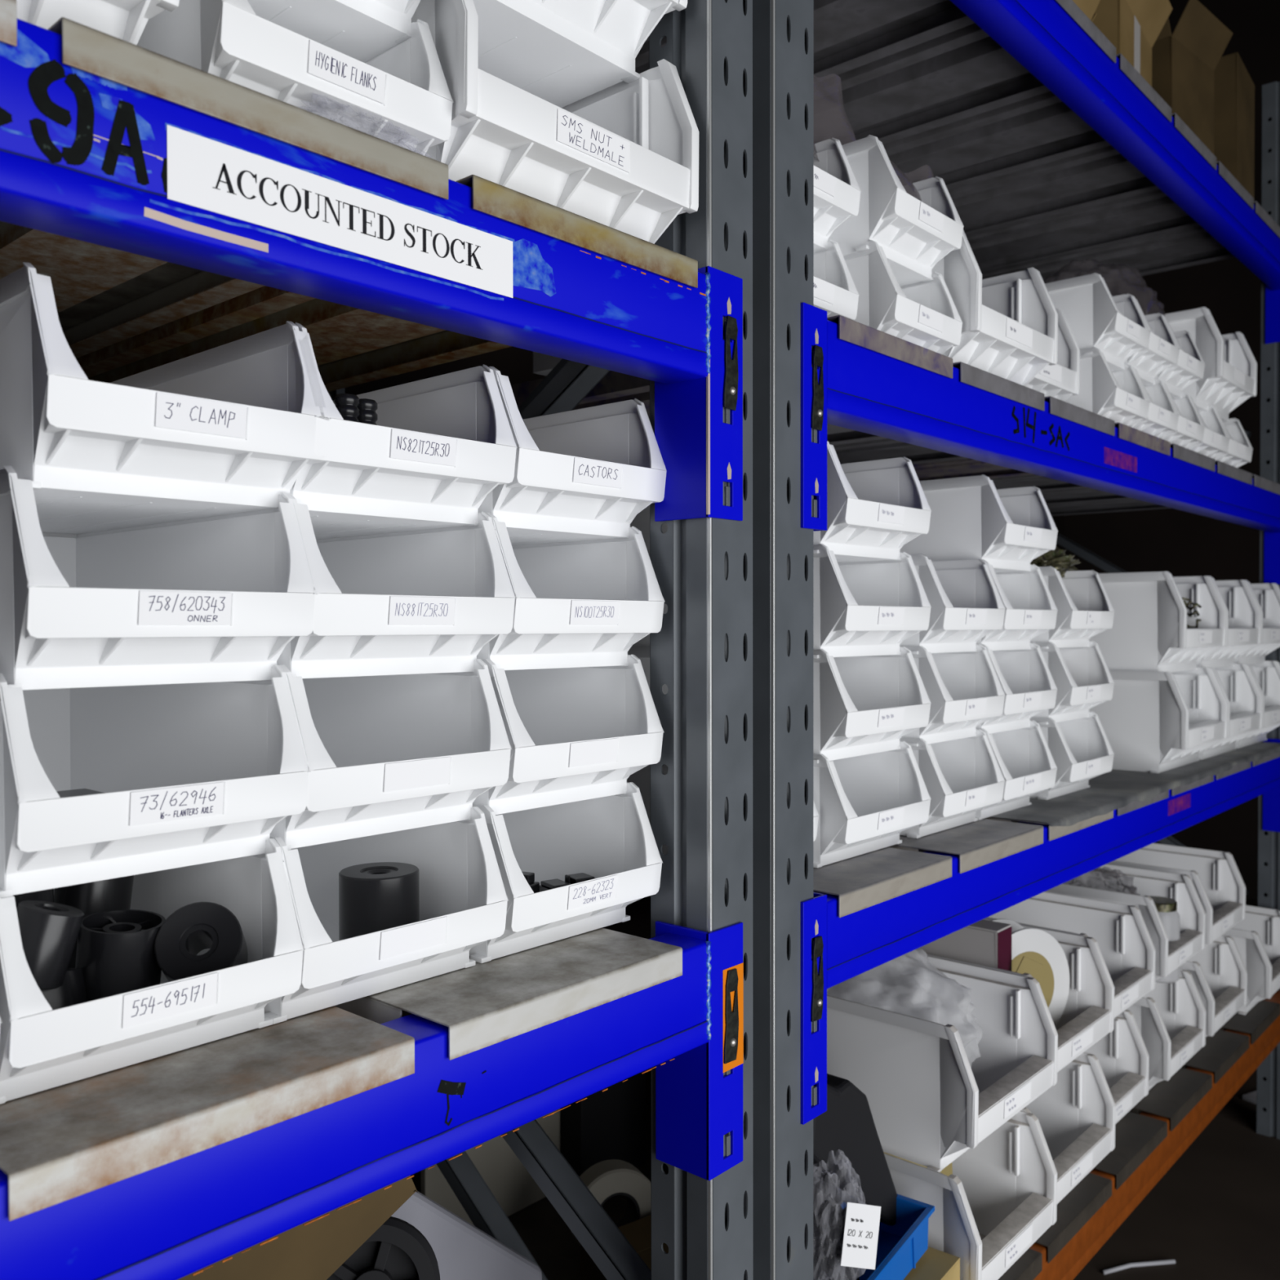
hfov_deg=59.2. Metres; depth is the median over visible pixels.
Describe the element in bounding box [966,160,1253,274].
panel
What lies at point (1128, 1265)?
rod
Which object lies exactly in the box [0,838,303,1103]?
storage bin
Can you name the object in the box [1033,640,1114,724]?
storage bin
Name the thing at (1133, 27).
carton
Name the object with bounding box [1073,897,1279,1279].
floor
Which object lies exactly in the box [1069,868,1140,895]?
clear bag
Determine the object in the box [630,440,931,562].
storage bin
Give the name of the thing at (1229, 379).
storage bin
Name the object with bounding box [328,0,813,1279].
frame
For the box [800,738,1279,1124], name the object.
beam
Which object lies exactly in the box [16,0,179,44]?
storage bin
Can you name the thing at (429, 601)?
storage bin
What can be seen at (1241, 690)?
storage bin
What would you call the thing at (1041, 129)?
panel
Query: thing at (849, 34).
panel
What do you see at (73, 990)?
roller
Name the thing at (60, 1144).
panel
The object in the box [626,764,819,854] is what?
storage bin
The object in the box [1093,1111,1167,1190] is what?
panel
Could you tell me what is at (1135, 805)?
panel
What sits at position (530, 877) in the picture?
block
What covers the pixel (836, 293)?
storage bin
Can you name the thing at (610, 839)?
storage bin
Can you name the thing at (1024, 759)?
storage bin
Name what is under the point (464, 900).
storage bin
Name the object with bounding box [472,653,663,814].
storage bin
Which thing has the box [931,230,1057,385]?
storage bin
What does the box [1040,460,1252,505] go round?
panel
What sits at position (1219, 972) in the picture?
storage bin
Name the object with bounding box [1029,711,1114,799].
storage bin
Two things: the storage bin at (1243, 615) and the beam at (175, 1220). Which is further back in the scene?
the storage bin at (1243, 615)
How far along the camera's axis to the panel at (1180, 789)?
2.08 m
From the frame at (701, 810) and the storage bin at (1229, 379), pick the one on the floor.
the frame at (701, 810)
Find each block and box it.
[521,871,539,893]
[539,872,595,892]
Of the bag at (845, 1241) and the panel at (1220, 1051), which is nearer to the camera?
the bag at (845, 1241)
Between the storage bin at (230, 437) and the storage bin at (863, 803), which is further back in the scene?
the storage bin at (863, 803)
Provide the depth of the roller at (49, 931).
0.69 m
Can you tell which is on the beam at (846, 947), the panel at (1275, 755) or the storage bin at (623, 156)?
the panel at (1275, 755)
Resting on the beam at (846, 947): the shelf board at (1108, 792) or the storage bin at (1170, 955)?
the shelf board at (1108, 792)
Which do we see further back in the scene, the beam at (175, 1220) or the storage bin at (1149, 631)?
the storage bin at (1149, 631)
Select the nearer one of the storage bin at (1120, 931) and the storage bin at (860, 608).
the storage bin at (860, 608)
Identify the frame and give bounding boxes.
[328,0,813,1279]
[501,0,753,1279]
[1056,81,1279,1139]
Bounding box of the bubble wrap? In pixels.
[1043,258,1165,315]
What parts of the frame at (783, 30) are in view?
post, post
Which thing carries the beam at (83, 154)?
attached to the frame at (701, 810)
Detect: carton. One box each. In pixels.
[177,1175,417,1279]
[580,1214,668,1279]
[903,1246,959,1279]
[919,919,1012,971]
[1072,0,1100,21]
[1092,0,1172,86]
[1151,0,1232,154]
[1213,52,1254,197]
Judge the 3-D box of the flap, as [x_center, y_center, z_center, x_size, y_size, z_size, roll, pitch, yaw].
[0.569,0.495,1.661,0.054,0.060,0.007,0,1,-14]
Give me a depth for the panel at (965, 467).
2.05 m
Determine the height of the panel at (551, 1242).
0.036 m
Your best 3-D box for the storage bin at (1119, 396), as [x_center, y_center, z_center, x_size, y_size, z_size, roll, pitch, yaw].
[0.675,-0.412,1.992,0.383,0.131,0.163,1,1,42]
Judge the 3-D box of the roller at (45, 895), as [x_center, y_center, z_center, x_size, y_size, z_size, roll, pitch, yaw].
[-0.437,0.180,0.782,0.053,0.064,0.062,0,1,-12]
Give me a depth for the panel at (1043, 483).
2.22 m
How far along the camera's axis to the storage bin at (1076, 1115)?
1.79 m
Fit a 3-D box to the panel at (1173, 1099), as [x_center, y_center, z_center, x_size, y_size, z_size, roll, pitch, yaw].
[0.683,0.862,2.403,0.924,0.036,0.255,1,1,42]
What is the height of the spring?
0.090 m
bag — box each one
[813,75,854,160]
[813,1172,880,1279]
[826,947,982,1067]
[889,160,933,201]
[1030,546,1080,577]
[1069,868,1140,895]
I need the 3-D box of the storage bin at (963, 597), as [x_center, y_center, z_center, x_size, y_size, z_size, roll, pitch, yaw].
[0.308,-0.049,1.632,0.383,0.131,0.181,1,1,42]
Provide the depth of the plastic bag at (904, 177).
1.41 m
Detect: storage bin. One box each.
[0,262,331,534]
[0,466,317,689]
[0,664,311,897]
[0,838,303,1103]
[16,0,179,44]
[109,320,517,539]
[137,0,453,155]
[247,0,420,62]
[264,806,508,1024]
[269,658,511,849]
[276,493,515,678]
[411,0,698,244]
[469,782,662,963]
[472,0,687,107]
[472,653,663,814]
[476,512,665,670]
[478,366,666,546]
[533,240,859,376]
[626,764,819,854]
[627,646,931,763]
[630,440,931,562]
[631,543,931,658]
[813,137,861,253]
[813,741,931,867]
[813,1073,897,1226]
[813,1111,1057,1279]
[826,955,1057,1172]
[827,134,964,286]
[843,239,962,354]
[899,474,1057,572]
[899,553,1005,654]
[899,644,1005,746]
[899,728,1004,838]
[926,918,1114,1072]
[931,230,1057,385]
[975,642,1057,733]
[975,720,1057,820]
[976,559,1057,650]
[986,891,1155,1017]
[1020,1052,1115,1204]
[1023,308,1079,401]
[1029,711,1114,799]
[1030,565,1115,648]
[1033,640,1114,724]
[1044,272,1150,371]
[1044,864,1205,984]
[1064,346,1149,426]
[1084,1009,1149,1124]
[1088,571,1226,672]
[1088,666,1228,773]
[1106,843,1245,947]
[1124,296,1179,386]
[1125,968,1205,1090]
[1130,365,1178,438]
[1155,315,1205,399]
[1161,381,1204,448]
[1164,306,1257,422]
[1179,935,1247,1036]
[1187,397,1229,458]
[1196,576,1261,667]
[1198,663,1262,759]
[1213,408,1253,467]
[1222,905,1279,1015]
[1233,580,1279,664]
[1235,660,1279,748]
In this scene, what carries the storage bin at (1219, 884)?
on the storage bin at (1219, 972)
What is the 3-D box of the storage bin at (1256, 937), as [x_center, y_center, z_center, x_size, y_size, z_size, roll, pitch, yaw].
[1.325,0.743,2.716,0.407,0.191,0.260,1,1,42]
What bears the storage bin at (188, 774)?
on the storage bin at (42, 1048)
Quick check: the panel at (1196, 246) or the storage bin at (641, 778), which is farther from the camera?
the panel at (1196, 246)
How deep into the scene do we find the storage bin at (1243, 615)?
2.48 m
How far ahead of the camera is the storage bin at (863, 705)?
1.38 m
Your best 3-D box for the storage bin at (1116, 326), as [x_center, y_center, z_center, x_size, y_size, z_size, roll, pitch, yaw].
[0.675,-0.533,1.991,0.383,0.131,0.161,1,1,42]
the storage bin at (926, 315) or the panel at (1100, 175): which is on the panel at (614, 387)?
the storage bin at (926, 315)
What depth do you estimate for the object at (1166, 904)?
2.16 m
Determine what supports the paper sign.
attached to the beam at (83, 154)
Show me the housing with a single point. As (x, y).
(462, 1251)
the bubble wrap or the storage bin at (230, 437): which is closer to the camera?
the storage bin at (230, 437)
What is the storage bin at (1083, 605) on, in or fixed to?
on the storage bin at (1082, 677)
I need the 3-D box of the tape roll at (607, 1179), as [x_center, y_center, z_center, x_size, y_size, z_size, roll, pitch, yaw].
[-0.037,0.793,1.567,0.124,0.127,0.056,0,1,-20]
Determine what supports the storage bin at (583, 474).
on the storage bin at (578, 604)
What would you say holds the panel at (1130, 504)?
on the beam at (849, 385)
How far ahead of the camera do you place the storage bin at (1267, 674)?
2.70 m
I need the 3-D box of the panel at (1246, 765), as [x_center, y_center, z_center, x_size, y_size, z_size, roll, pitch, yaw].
[0.866,0.262,2.602,0.924,0.036,0.255,1,1,42]
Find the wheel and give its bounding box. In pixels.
[326,1216,439,1279]
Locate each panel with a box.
[0,0,17,46]
[0,17,448,358]
[0,1005,414,1221]
[75,174,697,391]
[334,928,682,1060]
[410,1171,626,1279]
[511,315,952,419]
[616,1104,1042,1279]
[635,0,974,84]
[645,1067,1111,1263]
[813,0,1115,145]
[813,847,951,917]
[826,361,1044,445]
[833,395,1115,464]
[883,53,1171,190]
[887,818,1043,873]
[912,422,1170,480]
[947,112,1216,236]
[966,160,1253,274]
[982,200,1279,283]
[983,810,1113,840]
[989,443,1215,491]
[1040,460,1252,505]
[1047,474,1279,515]
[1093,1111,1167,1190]
[1117,790,1168,816]
[1128,1067,1212,1131]
[1172,775,1213,795]
[1181,1029,1249,1084]
[1216,761,1250,779]
[1218,1000,1279,1044]
[1253,752,1279,766]
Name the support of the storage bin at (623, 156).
on the panel at (352, 346)
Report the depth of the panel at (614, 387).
1.33 m
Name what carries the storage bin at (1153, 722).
on the shelf board at (1108, 792)
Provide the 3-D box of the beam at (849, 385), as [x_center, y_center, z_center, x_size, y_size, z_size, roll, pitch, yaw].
[0.856,-0.235,1.941,0.069,0.224,2.152,1,1,42]
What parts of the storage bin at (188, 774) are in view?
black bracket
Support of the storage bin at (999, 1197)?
on the panel at (1028, 1265)
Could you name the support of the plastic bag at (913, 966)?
in the storage bin at (928, 1106)
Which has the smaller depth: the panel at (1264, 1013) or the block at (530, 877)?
the block at (530, 877)
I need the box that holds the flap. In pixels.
[1015,955,1043,979]
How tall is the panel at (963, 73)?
0.036 m
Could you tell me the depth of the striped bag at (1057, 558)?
1.93 m
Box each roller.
[4,888,54,909]
[16,900,84,989]
[40,968,87,1010]
[53,875,133,916]
[66,916,84,969]
[75,909,165,1001]
[154,902,248,982]
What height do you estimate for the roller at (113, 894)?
0.064 m
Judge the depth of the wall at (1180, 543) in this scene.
5.18 m
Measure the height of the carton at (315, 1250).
0.268 m
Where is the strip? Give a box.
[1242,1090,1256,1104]
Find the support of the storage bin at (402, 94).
on the panel at (104, 296)
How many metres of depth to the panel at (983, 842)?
1.47 m
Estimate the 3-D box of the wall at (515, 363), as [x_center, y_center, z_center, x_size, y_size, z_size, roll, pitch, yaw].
[-0.565,-0.938,2.700,0.100,4.300,10.000,1,1,42]
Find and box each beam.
[0,18,742,521]
[0,920,743,1279]
[800,302,1279,584]
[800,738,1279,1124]
[950,0,1279,343]
[1029,989,1279,1279]
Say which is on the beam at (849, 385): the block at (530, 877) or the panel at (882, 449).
the panel at (882, 449)
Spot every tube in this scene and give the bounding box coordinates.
[333,393,359,422]
[357,398,377,425]
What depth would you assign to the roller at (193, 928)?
0.75 m
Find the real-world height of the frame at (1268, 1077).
2.550 m
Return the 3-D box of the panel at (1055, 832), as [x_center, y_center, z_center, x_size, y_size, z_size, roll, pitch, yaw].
[0.314,0.271,1.983,0.924,0.036,0.255,1,1,42]
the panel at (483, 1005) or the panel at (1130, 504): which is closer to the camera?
the panel at (483, 1005)
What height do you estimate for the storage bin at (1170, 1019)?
0.191 m
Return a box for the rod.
[1102,1259,1175,1275]
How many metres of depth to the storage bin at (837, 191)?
1.30 m
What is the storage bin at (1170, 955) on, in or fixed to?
on the storage bin at (1170, 1019)
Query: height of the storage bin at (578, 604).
0.131 m
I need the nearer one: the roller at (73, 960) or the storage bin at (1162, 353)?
the roller at (73, 960)
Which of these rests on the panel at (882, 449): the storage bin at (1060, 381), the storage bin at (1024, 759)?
the storage bin at (1060, 381)
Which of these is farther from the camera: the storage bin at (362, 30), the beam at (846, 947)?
the beam at (846, 947)
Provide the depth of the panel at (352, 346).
1.09 m
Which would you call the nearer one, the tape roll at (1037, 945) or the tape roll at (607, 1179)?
the tape roll at (607, 1179)
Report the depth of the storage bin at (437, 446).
0.87 m
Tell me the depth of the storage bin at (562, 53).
1.00 m
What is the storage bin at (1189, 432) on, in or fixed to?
on the panel at (1043, 483)
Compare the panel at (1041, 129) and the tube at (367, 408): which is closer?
the tube at (367, 408)
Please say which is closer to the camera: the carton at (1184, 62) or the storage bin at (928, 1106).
the storage bin at (928, 1106)
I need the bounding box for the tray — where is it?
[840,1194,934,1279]
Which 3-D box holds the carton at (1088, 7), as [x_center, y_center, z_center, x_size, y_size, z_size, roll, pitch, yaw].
[0.605,-1.028,1.986,0.346,0.205,0.323,-1,1,-41]
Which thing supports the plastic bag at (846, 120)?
in the storage bin at (837, 191)
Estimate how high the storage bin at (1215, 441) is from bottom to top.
0.131 m
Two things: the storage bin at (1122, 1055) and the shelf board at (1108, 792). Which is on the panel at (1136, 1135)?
the storage bin at (1122, 1055)
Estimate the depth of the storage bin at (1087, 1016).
1.78 m
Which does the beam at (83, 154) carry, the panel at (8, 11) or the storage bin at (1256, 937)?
the panel at (8, 11)
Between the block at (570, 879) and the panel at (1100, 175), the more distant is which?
the panel at (1100, 175)
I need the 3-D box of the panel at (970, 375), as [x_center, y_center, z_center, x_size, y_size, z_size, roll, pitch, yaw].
[0.130,-0.325,1.768,0.924,0.036,0.255,1,1,42]
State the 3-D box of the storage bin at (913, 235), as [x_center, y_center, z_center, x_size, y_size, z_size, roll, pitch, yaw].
[0.208,-0.525,1.479,0.383,0.131,0.170,1,1,42]
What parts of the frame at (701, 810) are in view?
post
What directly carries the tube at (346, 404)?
in the storage bin at (437, 446)
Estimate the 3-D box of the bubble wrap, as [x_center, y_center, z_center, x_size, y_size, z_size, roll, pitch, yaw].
[0.931,-0.648,2.280,0.220,0.213,0.461,1,1,42]
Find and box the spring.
[1182,597,1201,627]
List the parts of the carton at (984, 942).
lid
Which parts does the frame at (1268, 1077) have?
post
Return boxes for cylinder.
[338,862,419,940]
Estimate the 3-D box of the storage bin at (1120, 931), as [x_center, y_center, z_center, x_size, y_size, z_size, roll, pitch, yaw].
[0.669,0.567,2.018,0.407,0.191,0.252,1,1,42]
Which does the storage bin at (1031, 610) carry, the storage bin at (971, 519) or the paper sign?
the storage bin at (971, 519)
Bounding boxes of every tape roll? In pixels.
[569,1159,650,1245]
[990,918,1069,1026]
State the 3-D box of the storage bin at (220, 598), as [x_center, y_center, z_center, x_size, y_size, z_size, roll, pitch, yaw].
[-0.423,-0.037,0.824,0.383,0.131,0.184,1,1,42]
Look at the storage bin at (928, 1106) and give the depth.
1.48 m
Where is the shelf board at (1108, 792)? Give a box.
[991,742,1279,826]
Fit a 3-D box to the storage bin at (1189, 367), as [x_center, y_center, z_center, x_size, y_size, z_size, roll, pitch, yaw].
[0.891,-0.536,2.234,0.383,0.131,0.161,1,1,42]
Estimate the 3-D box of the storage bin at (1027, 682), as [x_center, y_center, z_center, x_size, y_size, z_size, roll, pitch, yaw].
[0.432,0.069,1.772,0.383,0.131,0.185,1,1,42]
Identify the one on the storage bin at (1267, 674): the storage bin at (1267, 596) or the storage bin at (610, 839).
the storage bin at (1267, 596)
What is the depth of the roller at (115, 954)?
0.73 m
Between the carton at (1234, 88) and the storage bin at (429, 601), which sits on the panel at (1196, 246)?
the carton at (1234, 88)
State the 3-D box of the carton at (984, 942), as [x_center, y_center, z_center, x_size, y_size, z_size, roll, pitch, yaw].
[0.481,0.544,1.710,0.152,0.242,0.050,1,1,42]
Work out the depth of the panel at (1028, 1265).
1.56 m
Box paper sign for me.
[166,124,512,297]
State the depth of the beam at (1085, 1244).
1.95 m
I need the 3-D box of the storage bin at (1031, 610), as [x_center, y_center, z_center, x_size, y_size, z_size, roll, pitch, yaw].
[0.431,-0.051,1.771,0.383,0.131,0.185,1,1,42]
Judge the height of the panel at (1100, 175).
0.036 m
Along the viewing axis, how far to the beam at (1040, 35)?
1.84 m
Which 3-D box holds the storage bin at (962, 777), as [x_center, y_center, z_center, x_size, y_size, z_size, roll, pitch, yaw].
[0.308,0.191,1.635,0.383,0.131,0.181,1,1,42]
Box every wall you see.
[345,346,1064,1017]
[1064,0,1279,899]
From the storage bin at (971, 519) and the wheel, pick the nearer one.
the wheel
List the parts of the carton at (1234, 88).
lid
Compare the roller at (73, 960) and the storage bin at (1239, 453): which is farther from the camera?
the storage bin at (1239, 453)
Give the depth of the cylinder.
0.90 m
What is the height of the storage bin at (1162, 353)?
0.131 m
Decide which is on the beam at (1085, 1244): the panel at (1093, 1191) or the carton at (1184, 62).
the panel at (1093, 1191)
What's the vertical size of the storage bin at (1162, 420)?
0.131 m
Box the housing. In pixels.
[391,1191,542,1279]
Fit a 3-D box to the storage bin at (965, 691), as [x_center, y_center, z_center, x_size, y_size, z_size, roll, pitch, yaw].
[0.308,0.071,1.633,0.383,0.131,0.181,1,1,42]
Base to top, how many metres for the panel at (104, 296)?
0.036 m
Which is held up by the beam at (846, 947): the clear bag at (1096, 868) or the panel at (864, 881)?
the panel at (864, 881)
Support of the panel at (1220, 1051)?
on the beam at (1085, 1244)
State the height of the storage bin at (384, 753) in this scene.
0.131 m

